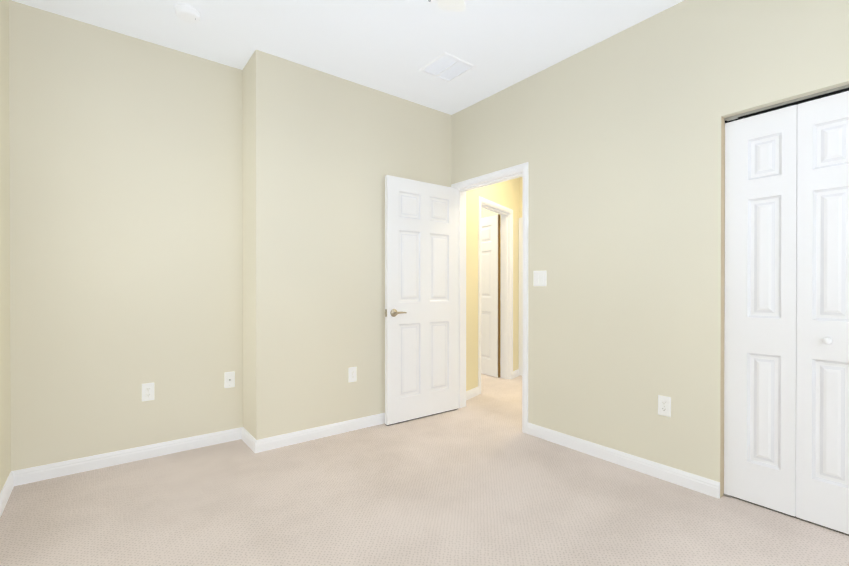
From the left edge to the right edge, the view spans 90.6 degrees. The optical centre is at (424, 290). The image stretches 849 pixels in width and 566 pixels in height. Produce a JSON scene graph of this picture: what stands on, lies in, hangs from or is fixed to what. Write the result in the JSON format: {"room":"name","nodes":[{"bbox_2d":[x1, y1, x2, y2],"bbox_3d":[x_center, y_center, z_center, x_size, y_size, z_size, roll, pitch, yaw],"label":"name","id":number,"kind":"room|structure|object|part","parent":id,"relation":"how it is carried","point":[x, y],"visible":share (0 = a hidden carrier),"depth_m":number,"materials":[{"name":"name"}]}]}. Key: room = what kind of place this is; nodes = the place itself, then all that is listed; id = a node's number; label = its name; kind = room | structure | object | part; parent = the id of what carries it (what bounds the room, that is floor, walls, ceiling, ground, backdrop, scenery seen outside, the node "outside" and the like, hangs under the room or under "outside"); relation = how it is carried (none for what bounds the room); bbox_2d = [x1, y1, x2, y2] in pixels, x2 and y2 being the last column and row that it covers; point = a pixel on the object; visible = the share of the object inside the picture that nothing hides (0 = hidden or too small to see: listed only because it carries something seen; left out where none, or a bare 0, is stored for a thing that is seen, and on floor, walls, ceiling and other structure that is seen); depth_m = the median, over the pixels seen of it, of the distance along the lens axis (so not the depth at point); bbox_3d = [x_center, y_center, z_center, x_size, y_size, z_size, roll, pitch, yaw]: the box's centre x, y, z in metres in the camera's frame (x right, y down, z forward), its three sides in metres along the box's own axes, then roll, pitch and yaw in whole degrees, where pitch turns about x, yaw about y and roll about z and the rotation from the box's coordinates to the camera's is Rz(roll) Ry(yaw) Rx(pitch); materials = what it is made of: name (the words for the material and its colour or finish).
{"room":"empty bedroom","nodes":[
{"label":"empty bedroom","id":0,"kind":"room"},
{"bbox_2d":[0,0,10,492],"bbox_3d":[-0.970,-0.256,0.504,0.120,2.740,4.859,0,0,-38],"label":"wall","id":1,"kind":"structure","parent":0,"point":[5,426],"depth_m":2.24,"materials":[{"name":"paint"}]},
{"bbox_2d":[0,470,19,516],"bbox_3d":[-0.917,1.073,0.551,0.014,0.083,4.619,0,0,-38],"label":"baseboard","id":2,"kind":"structure","parent":1,"relation":"attached to","point":[13,479],"depth_m":2.25,"materials":[{"name":"wood"}]},
{"bbox_2d":[9,0,242,470],"bbox_3d":[-1.881,-0.265,2.795,1.242,2.740,0.120,0,0,-38],"label":"wall","id":3,"kind":"structure","parent":0,"point":[126,225],"depth_m":2.67,"materials":[{"name":"paint"}]},
{"bbox_2d":[20,428,239,484],"bbox_3d":[-1.829,1.064,2.756,1.212,0.083,0.014,0,0,-38],"label":"baseboard","id":4,"kind":"structure","parent":3,"relation":"attached to","point":[44,472],"depth_m":2.68,"materials":[{"name":"wood"}]},
{"bbox_2d":[142,383,153,400],"bbox_3d":[-1.819,0.671,2.766,0.070,0.115,0.008,0,0,-38],"label":"electrical outlet","id":5,"kind":"object","parent":3,"relation":"attached to","point":[147,391],"visible":1,"depth_m":2.76,"materials":[{"name":"plastic"}]},
{"bbox_2d":[224,371,234,387],"bbox_3d":[-1.421,0.656,3.068,0.070,0.115,0.018,0,0,-38],"label":"outlet plate","id":6,"kind":"object","parent":3,"relation":"attached to","point":[229,379],"visible":1,"depth_m":3.07,"materials":[{"name":"plastic"}]},
{"bbox_2d":[242,49,451,439],"bbox_3d":[-0.587,-0.268,3.581,1.767,2.740,0.461,0,0,-38],"label":"wall","id":7,"kind":"structure","parent":0,"point":[324,154],"depth_m":3.13,"materials":[{"name":"paint"}]},
{"bbox_2d":[240,427,252,449],"bbox_3d":[-1.250,1.063,2.986,0.014,0.083,0.300,0,0,-38],"label":"baseboard","id":8,"kind":"structure","parent":7,"relation":"attached to","point":[245,435],"depth_m":3.02,"materials":[{"name":"wood"}]},
{"bbox_2d":[252,413,384,452],"bbox_3d":[-0.453,1.061,3.389,1.765,0.083,0.014,0,0,-38],"label":"baseboard","id":9,"kind":"structure","parent":7,"relation":"attached to","point":[274,442],"depth_m":3.11,"materials":[{"name":"wood"}]},
{"bbox_2d":[348,367,356,381],"bbox_3d":[-0.565,0.665,3.305,0.070,0.115,0.008,0,0,-38],"label":"electrical outlet","id":10,"kind":"object","parent":7,"relation":"attached to","point":[352,374],"visible":1,"depth_m":3.30,"materials":[{"name":"plastic"}]},
{"bbox_2d":[12,0,683,114],"bbox_3d":[0.381,-1.685,2.656,4.898,0.100,6.620,0,0,-38],"label":"ceiling","id":11,"kind":"structure","parent":0,"point":[392,47],"depth_m":2.67,"materials":[{"name":"paint"}]},
{"bbox_2d":[175,4,200,23],"bbox_3d":[-1.387,-1.614,2.466,0.136,0.040,0.136,0,0,-38],"label":"smoke detector","id":12,"kind":"object","parent":11,"relation":"attached to","point":[188,14],"visible":1,"depth_m":2.44,"materials":[{"name":"white plastic"}]},
{"bbox_2d":[428,0,465,11],"bbox_3d":[0.000,-1.287,1.347,1.177,0.684,1.200,0,0,-38],"label":"ceiling fan","id":13,"kind":"object","parent":11,"relation":"hanging from","point":[453,5],"visible":1,"depth_m":1.95,"materials":[{"name":"silver metal"}]},
{"bbox_2d":[419,52,475,82],"bbox_3d":[0.167,-1.648,3.098,0.305,0.037,0.304,0,0,-38],"label":"ceiling vent","id":14,"kind":"object","parent":11,"relation":"in","point":[442,55],"visible":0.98,"depth_m":3.08,"materials":[{"name":"white metal"}]},
{"bbox_2d":[0,371,848,565],"bbox_3d":[0.381,1.131,2.668,4.898,0.050,6.620,0,0,-38],"label":"floor","id":15,"kind":"structure","parent":0,"point":[482,479],"depth_m":2.11,"materials":[{"name":"carpet"}]},
{"bbox_2d":[732,496,848,535],"bbox_3d":[2.002,1.105,1.796,0.017,0.008,1.148,0,0,-38],"label":"rail","id":16,"kind":"object","parent":15,"relation":"on","point":[792,516],"visible":0.4,"depth_m":2.04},
{"bbox_2d":[466,178,518,390],"bbox_3d":[0.879,-0.274,5.000,0.120,2.740,2.200,0,0,34],"label":"wall","id":17,"kind":"structure","parent":0,"point":[505,193],"depth_m":4.39,"materials":[{"name":"paint"}]},
{"bbox_2d":[466,386,478,399],"bbox_3d":[0.447,1.058,4.242,0.014,0.083,0.450,0,0,34],"label":"baseboard","id":18,"kind":"structure","parent":17,"relation":"attached to","point":[472,393],"depth_m":4.29,"materials":[{"name":"wood"}]},
{"bbox_2d":[481,215,497,376],"bbox_3d":[0.694,0.073,5.560,0.035,2.018,0.814,0,0,-34],"label":"hall door","id":19,"kind":"structure","parent":17,"relation":"in","point":[489,295],"depth_m":5.34,"materials":[{"name":"wood"}]},
{"bbox_2d":[478,196,512,393],"bbox_3d":[0.781,0.054,4.845,0.142,2.085,0.930,0,0,34],"label":"door frame","id":20,"kind":"structure","parent":17,"relation":"attached to","point":[505,295],"depth_m":5.16,"materials":[{"name":"wood"}]},
{"bbox_2d":[498,214,499,377],"bbox_3d":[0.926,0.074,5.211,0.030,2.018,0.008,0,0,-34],"label":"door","id":21,"kind":"structure","parent":17,"relation":"in","point":[498,295],"depth_m":5.20,"materials":[{"name":"wood"}]},
{"bbox_2d":[513,369,519,377],"bbox_3d":[1.180,1.053,5.334,0.014,0.083,0.320,0,0,34],"label":"baseboard","id":22,"kind":"structure","parent":17,"relation":"attached to","point":[515,373],"depth_m":5.29,"materials":[{"name":"wood"}]},
{"bbox_2d":[481,177,522,375],"bbox_3d":[1.591,-0.274,5.002,0.120,2.740,4.240,0,0,-38],"label":"wall","id":23,"kind":"structure","parent":0,"point":[486,213],"depth_m":5.64,"materials":[{"name":"paint"}]},
{"bbox_2d":[519,218,521,375],"bbox_3d":[1.396,0.083,5.130,0.030,2.000,0.600,0,0,-38],"label":"door frame","id":24,"kind":"structure","parent":23,"relation":"in","point":[520,296],"depth_m":5.33,"materials":[{"name":"wood"}]},
{"bbox_2d":[451,0,848,481],"bbox_3d":[1.594,-0.263,2.304,0.120,2.740,4.328,0,0,-38],"label":"wall","id":25,"kind":"structure","parent":0,"point":[614,141],"depth_m":2.56,"materials":[{"name":"paint"}]},
{"bbox_2d":[385,175,457,424],"bbox_3d":[-0.005,0.081,3.638,0.772,2.018,0.138,0,0,-38],"label":"bedroom door","id":26,"kind":"structure","parent":25,"relation":"in","point":[421,298],"depth_m":3.60,"materials":[{"name":"wood"}]},
{"bbox_2d":[385,409,456,425],"bbox_3d":[-0.005,1.093,3.642,0.768,0.007,0.029,0,0,-38],"label":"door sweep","id":27,"kind":"structure","parent":26,"relation":"attached to","point":[420,417],"depth_m":3.60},
{"bbox_2d":[451,162,527,432],"bbox_3d":[0.571,0.059,3.617,0.142,2.085,0.885,0,0,-38],"label":"door frame","id":28,"kind":"structure","parent":25,"relation":"attached to","point":[462,297],"depth_m":3.62,"materials":[{"name":"wood"}]},
{"bbox_2d":[533,271,546,285],"bbox_3d":[0.861,-0.086,3.145,0.010,0.116,0.116,0,0,-38],"label":"rocker light switch","id":29,"kind":"object","parent":25,"relation":"attached to","point":[539,278],"visible":1,"depth_m":3.15,"materials":[{"name":"plastic"}]},
{"bbox_2d":[527,423,719,498],"bbox_3d":[1.181,1.064,2.733,0.014,0.083,1.266,0,0,-38],"label":"baseboard","id":30,"kind":"structure","parent":25,"relation":"attached to","point":[700,484],"depth_m":2.59,"materials":[{"name":"wood"}]},
{"bbox_2d":[658,395,670,416],"bbox_3d":[1.400,0.677,2.453,0.008,0.115,0.070,0,0,-38],"label":"outlet","id":31,"kind":"object","parent":25,"relation":"attached to","point":[664,405],"visible":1,"depth_m":2.45,"materials":[{"name":"plastic"}]},
{"bbox_2d":[724,105,797,516],"bbox_3d":[1.715,0.101,2.153,0.030,1.990,0.292,0,0,-38],"label":"closet door","id":32,"kind":"structure","parent":25,"relation":"in","point":[760,355],"depth_m":2.13,"materials":[{"name":"wood"}]},
{"bbox_2d":[724,84,848,122],"bbox_3d":[1.985,-0.907,1.796,0.034,0.026,1.185,0,0,-38],"label":"track rail","id":33,"kind":"object","parent":25,"relation":"attached to","point":[826,93],"visible":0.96,"depth_m":2.04,"materials":[{"name":"silver metal"}]},
{"bbox_2d":[796,91,848,533],"bbox_3d":[1.882,0.102,1.908,0.066,1.990,0.292,0,0,-38],"label":"closet door","id":34,"kind":"structure","parent":25,"relation":"in","point":[822,444],"depth_m":1.96,"materials":[{"name":"wood"}]},
{"bbox_3d":[1.849,0.232,1.926,0.036,0.035,0.035,0,0,-38],"label":"knob","id":35,"kind":"part","parent":34,"relation":"part of","materials":[{"name":"ceramic"}]},
{"bbox_2d":[720,116,724,497],"bbox_3d":[1.605,0.092,2.257,0.078,2.030,0.001,0,0,-38],"label":"wall","id":36,"kind":"structure","parent":0,"point":[722,303],"depth_m":2.25,"materials":[{"name":"paint"}]}
]}

